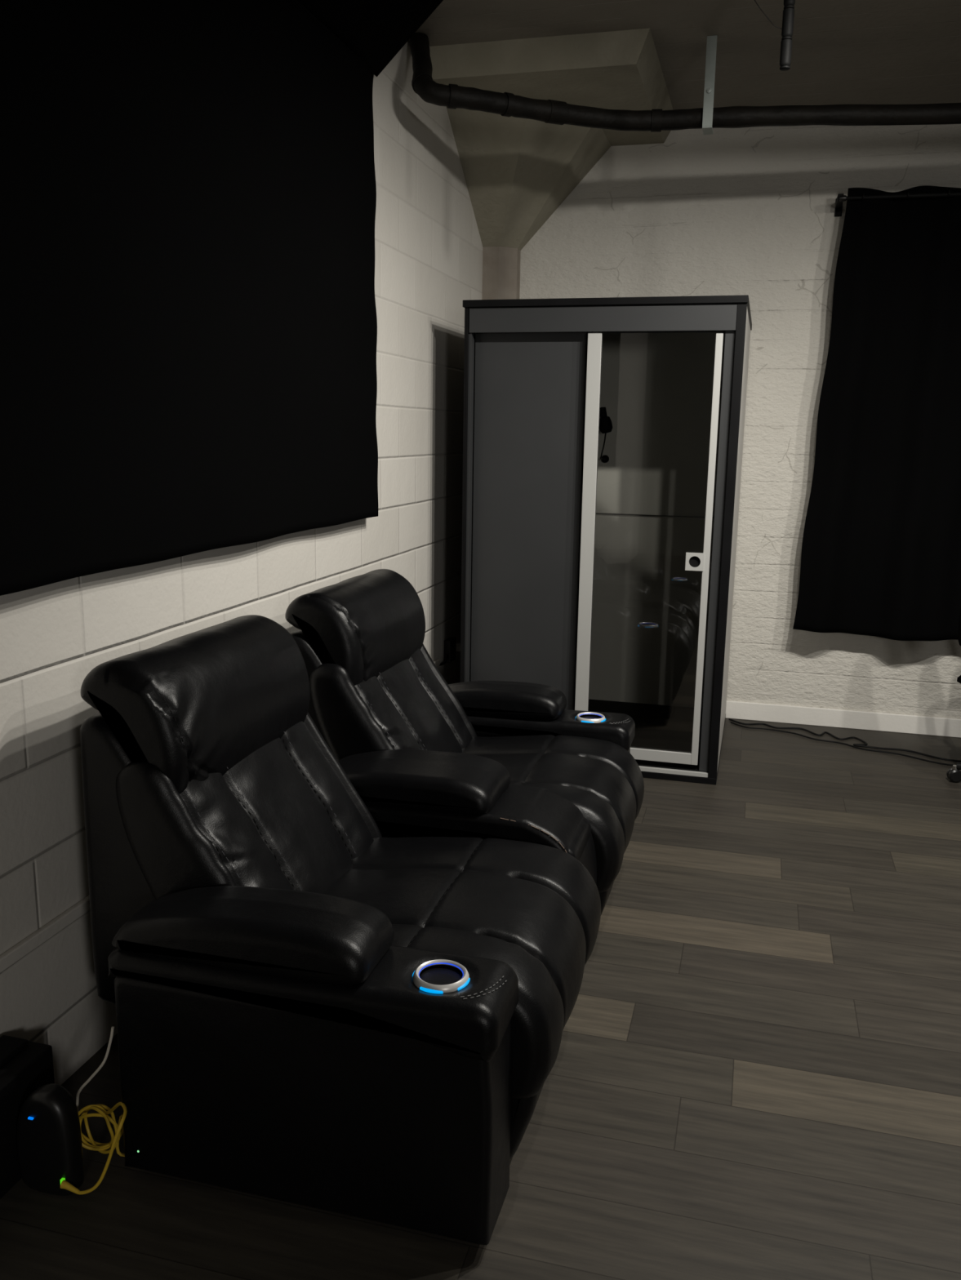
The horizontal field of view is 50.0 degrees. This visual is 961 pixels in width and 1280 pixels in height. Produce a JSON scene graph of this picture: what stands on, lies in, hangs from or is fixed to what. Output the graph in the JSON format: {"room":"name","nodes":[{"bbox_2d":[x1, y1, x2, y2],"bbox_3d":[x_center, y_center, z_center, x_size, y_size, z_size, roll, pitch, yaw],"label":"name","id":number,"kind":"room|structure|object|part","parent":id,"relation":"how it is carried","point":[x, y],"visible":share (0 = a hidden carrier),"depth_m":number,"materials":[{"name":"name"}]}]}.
{"room":"home theater room","nodes":[
{"label":"home theater room","id":0,"kind":"room"},
{"bbox_2d":[0,40,482,1084],"bbox_3d":[-1.328,-0.230,0.982,0.200,2.960,9.650,4,12,15],"label":"wall","id":1,"kind":"structure","parent":0,"point":[428,246],"depth_m":3.07,"materials":[{"name":"white brick"}]},
{"bbox_2d":[0,0,377,595],"bbox_3d":[-1.060,-0.747,1.338,0.067,1.540,5.058,4,12,15],"label":"drape","id":2,"kind":"object","parent":1,"relation":"attached to","point":[188,318],"visible":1,"depth_m":2.47,"materials":[{"name":"black fabric"}]},
{"bbox_2d":[0,654,448,973],"bbox_3d":[-0.979,0.668,2.096,0.028,0.040,6.205,4,12,15],"label":"wall raceway","id":3,"kind":"structure","parent":1,"relation":"attached to","point":[33,941],"depth_m":2.23,"materials":[{"name":"white plastic"}]},
{"bbox_2d":[0,718,960,1279],"bbox_3d":[1.446,1.463,0.549,6.000,0.100,10.050,4,12,15],"label":"floor","id":4,"kind":"structure","parent":0,"point":[755,1074],"depth_m":2.36,"materials":[{"name":"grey wood"}]},
{"bbox_2d":[0,1035,54,1199],"bbox_3d":[-1.017,0.991,1.833,0.108,0.238,0.665,4,12,15],"label":"equipment box","id":5,"kind":"object","parent":4,"relation":"on","point":[26,1066],"visible":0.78,"depth_m":2.03,"materials":[{"name":"black plastic"}]},
{"bbox_3d":[-1.019,0.867,1.880,0.063,0.013,0.500,4,12,15],"label":"box lid","id":6,"kind":"part","parent":5,"relation":"part of","materials":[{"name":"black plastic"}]},
{"bbox_2d":[16,1083,84,1195],"bbox_3d":[-0.841,0.970,2.003,0.127,0.222,0.061,4,12,15],"label":"router","id":7,"kind":"object","parent":4,"relation":"on","point":[49,1143],"visible":0.95,"depth_m":1.98,"materials":[{"name":"black plastic"}]},
{"bbox_2d":[60,1102,127,1194],"bbox_3d":[-0.730,0.977,2.033,0.196,0.181,0.177,1,11,-1],"label":"cable","id":8,"kind":"object","parent":4,"relation":"on","point":[101,1148],"visible":0.86,"depth_m":2.08,"materials":[{"name":"yellow plastic"}]},
{"bbox_2d":[75,1026,114,1111],"bbox_3d":[-0.787,0.908,2.091,0.122,0.295,0.022,6,13,25],"label":"cord","id":9,"kind":"object","parent":4,"relation":"on","point":[100,1066],"visible":0.88,"depth_m":2.07,"materials":[{"name":"white plastic"}]},
{"bbox_2d":[80,568,644,1244],"bbox_3d":[-0.138,0.403,2.797,1.016,0.977,1.998,4,12,15],"label":"loveseat","id":10,"kind":"object","parent":4,"relation":"on","point":[348,900],"visible":1,"depth_m":2.08,"materials":[{"name":"black leather"}]},
{"bbox_2d":[115,712,382,899],"bbox_3d":[-0.496,0.421,2.392,0.347,0.472,0.680,4,12,15],"label":"cushion","id":11,"kind":"object","parent":10,"relation":"on","point":[265,802],"depth_m":2.23,"materials":[{"name":"black leather"}]},
{"bbox_3d":[-0.321,0.847,1.985,0.749,0.423,0.181,4,12,15],"label":"armrest","id":12,"kind":"part","parent":10,"relation":"part of","materials":[{"name":"black leather"}]},
{"bbox_2d":[309,644,476,760],"bbox_3d":[-0.249,0.245,3.281,0.348,0.472,0.680,4,12,15],"label":"cushion","id":13,"kind":"object","parent":10,"relation":"on","point":[388,696],"depth_m":3.09,"materials":[{"name":"black leather"}]},
{"bbox_2d":[322,836,600,1099],"bbox_3d":[-0.140,0.680,2.344,0.752,0.279,0.674,4,12,15],"label":"seat cushion","id":14,"kind":"object","parent":10,"relation":"on","point":[526,904],"depth_m":2.25,"materials":[{"name":"black leather"}]},
{"bbox_2d":[461,734,644,893],"bbox_3d":[0.107,0.503,3.234,0.751,0.280,0.674,4,12,15],"label":"seat cushion","id":15,"kind":"object","parent":10,"relation":"on","point":[597,775],"depth_m":3.13,"materials":[{"name":"black leather"}]},
{"bbox_3d":[0.151,0.509,3.689,0.749,0.424,0.181,4,12,15],"label":"armrest","id":16,"kind":"part","parent":10,"relation":"part of","materials":[{"name":"black leather"}]},
{"bbox_3d":[-0.086,0.678,2.836,0.748,0.424,0.258,4,12,15],"label":"armrest","id":17,"kind":"part","parent":10,"relation":"part of","materials":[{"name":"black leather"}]},
{"bbox_2d":[429,28,672,299],"bbox_3d":[0.322,-0.985,4.839,0.925,2.960,1.200,4,12,15],"label":"concrete column","id":18,"kind":"structure","parent":4,"relation":"on","point":[517,171],"depth_m":4.58,"materials":[{"name":"paint"}]},
{"bbox_3d":[0.345,-2.387,4.555,0.925,0.098,1.200,4,12,15],"label":"drop panel","id":19,"kind":"part","parent":18,"relation":"part of","materials":[{"name":"concrete"}]},
{"bbox_2d":[460,294,751,784],"bbox_3d":[0.613,-0.501,4.880,1.157,2.006,1.112,4,12,15],"label":"booth","id":20,"kind":"object","parent":4,"relation":"on","point":[609,586],"visible":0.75,"depth_m":4.54,"materials":[{"name":"grey metal"}]},
{"bbox_3d":[0.070,-0.540,5.029,0.016,1.950,1.100,4,12,15],"label":"panel","id":21,"kind":"part","parent":20,"relation":"part of","materials":[{"name":"black metal"}]},
{"bbox_3d":[0.197,-0.402,4.520,0.477,1.849,0.020,4,12,15],"label":"grey door","id":22,"kind":"part","parent":20,"relation":"part of","materials":[{"name":"laminate"}]},
{"bbox_3d":[0.456,-0.377,4.402,0.057,1.797,0.026,4,12,15],"label":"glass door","id":23,"kind":"part","parent":20,"relation":"part of","materials":[{"name":"silver metal"}]},
{"bbox_3d":[0.481,-1.306,4.194,1.090,0.099,0.018,4,12,15],"label":"header panel","id":24,"kind":"part","parent":20,"relation":"part of","materials":[{"name":"grey laminate"}]},
{"bbox_2d":[599,407,612,462],"bbox_3d":[0.638,-1.032,5.205,0.081,0.278,0.244,4,12,15],"label":"microphone","id":25,"kind":"object","parent":20,"relation":"attached to","point":[605,422],"visible":0.93,"depth_m":5.09,"materials":[{"name":"black plastic"}]},
{"bbox_3d":[0.623,-0.984,5.232,0.029,0.139,0.218,2,12,7],"label":"mic stem","id":26,"kind":"part","parent":25,"relation":"part of","materials":[{"name":"black plastic"}]},
{"bbox_3d":[0.748,-0.604,5.399,1.095,1.950,0.020,4,12,15],"label":"panel","id":27,"kind":"part","parent":20,"relation":"part of","materials":[{"name":"glass"}]},
{"bbox_3d":[0.718,-1.254,4.155,0.456,0.027,0.022,4,12,15],"label":"rail","id":28,"kind":"part","parent":20,"relation":"part of","materials":[{"name":"black plastic"}]},
{"bbox_3d":[0.690,0.497,4.510,0.456,0.049,0.026,4,12,15],"label":"rail","id":29,"kind":"part","parent":20,"relation":"part of","materials":[{"name":"silver metal"}]},
{"bbox_3d":[0.888,-0.325,4.275,0.074,0.074,0.010,4,12,15],"label":"handle","id":30,"kind":"part","parent":20,"relation":"part of","materials":[{"name":"silver metal"}]},
{"bbox_3d":[1.012,-0.365,4.237,0.036,1.950,0.030,4,12,15],"label":"corner post","id":31,"kind":"part","parent":20,"relation":"part of","materials":[{"name":"black metal"}]},
{"bbox_3d":[1.164,-0.468,4.756,0.017,1.950,1.070,4,12,15],"label":"panel","id":32,"kind":"part","parent":20,"relation":"part of","materials":[{"name":"grey metal"}]},
{"bbox_2d":[730,721,955,765],"bbox_3d":[1.819,0.514,4.986,1.291,0.008,0.111,8,13,31],"label":"cable","id":33,"kind":"object","parent":4,"relation":"on","point":[731,722],"visible":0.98,"depth_m":5.01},
{"bbox_2d":[728,718,960,762],"bbox_3d":[1.926,0.508,5.021,1.486,0.010,0.162,7,13,29],"label":"cable","id":34,"kind":"object","parent":4,"relation":"on","point":[865,744],"visible":1,"depth_m":5.09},
{"bbox_2d":[946,607,960,782],"bbox_3d":[2.325,0.103,4.244,0.672,1.128,0.686,4,12,15],"label":"office chair","id":35,"kind":"object","parent":4,"relation":"on","point":[953,774],"visible":1,"depth_m":4.48,"materials":[{"name":"black plastic"}]},
{"bbox_3d":[2.201,0.553,4.410,0.303,0.063,0.048,8,14,33],"label":"leg","id":36,"kind":"part","parent":35,"relation":"part of","materials":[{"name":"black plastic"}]},
{"bbox_3d":[2.329,0.210,4.255,0.527,0.093,0.500,1,11,1],"label":"seat","id":37,"kind":"part","parent":35,"relation":"part of","materials":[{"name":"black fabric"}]},
{"bbox_3d":[2.059,-0.192,4.180,0.100,0.535,0.460,1,11,1],"label":"backrest","id":38,"kind":"part","parent":35,"relation":"part of","materials":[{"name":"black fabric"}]},
{"bbox_2d":[408,0,960,110],"bbox_3d":[1.495,-1.560,-0.063,6.000,0.150,10.050,4,12,15],"label":"ceiling","id":39,"kind":"structure","parent":0,"point":[844,51],"depth_m":3.94,"materials":[{"name":"grey concrete"}]},
{"bbox_2d":[297,0,443,76],"bbox_3d":[-0.948,-1.625,1.089,0.267,0.249,5.375,4,12,15],"label":"ceiling canopy","id":40,"kind":"object","parent":39,"relation":"attached to","point":[375,31],"visible":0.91,"depth_m":3.45,"materials":[{"name":"black fabric"}]},
{"bbox_2d":[702,35,716,134],"bbox_3d":[0.890,-2.148,3.994,0.038,0.325,0.106,4,12,15],"label":"hanger","id":41,"kind":"object","parent":39,"relation":"hanging from","point":[711,44],"visible":1,"depth_m":3.95,"materials":[{"name":"grey metal"}]},
{"bbox_2d":[409,32,960,132],"bbox_3d":[2.488,-2.070,3.619,5.607,0.360,0.453,2,12,7],"label":"pipe","id":42,"kind":"object","parent":41,"relation":"hanging from","point":[453,96],"visible":0.98,"depth_m":3.93,"materials":[{"name":"black metal"}]},
{"bbox_2d":[754,0,795,71],"bbox_3d":[0.851,-1.922,3.081,0.175,0.408,0.033,4,12,15],"label":"conduit","id":43,"kind":"object","parent":39,"relation":"hanging from","point":[788,8],"visible":1,"depth_m":3.08,"materials":[{"name":"black metal"}]},
{"bbox_2d":[519,124,960,719],"bbox_3d":[2.761,-0.960,4.908,6.000,2.960,0.200,4,12,15],"label":"wall","id":44,"kind":"structure","parent":0,"point":[749,211],"depth_m":5.11,"materials":[{"name":"brick"}]},
{"bbox_2d":[725,700,960,737],"bbox_3d":[2.788,0.470,5.070,5.440,0.095,0.016,4,12,15],"label":"baseboard","id":45,"kind":"structure","parent":44,"relation":"attached to","point":[842,718],"depth_m":5.30,"materials":[{"name":"white paint"}]},
{"bbox_2d":[792,185,960,640],"bbox_3d":[2.439,-1.008,4.775,1.760,2.077,0.201,4,12,15],"label":"window curtain","id":46,"kind":"object","parent":44,"relation":"hanging from","point":[881,553],"visible":1,"depth_m":4.86,"materials":[{"name":"black fabric"}]},
{"bbox_3d":[2.476,-1.957,4.496,1.675,0.028,0.018,4,12,15],"label":"curtain rod","id":47,"kind":"part","parent":46,"relation":"part of","materials":[{"name":"black paint"}]}
]}

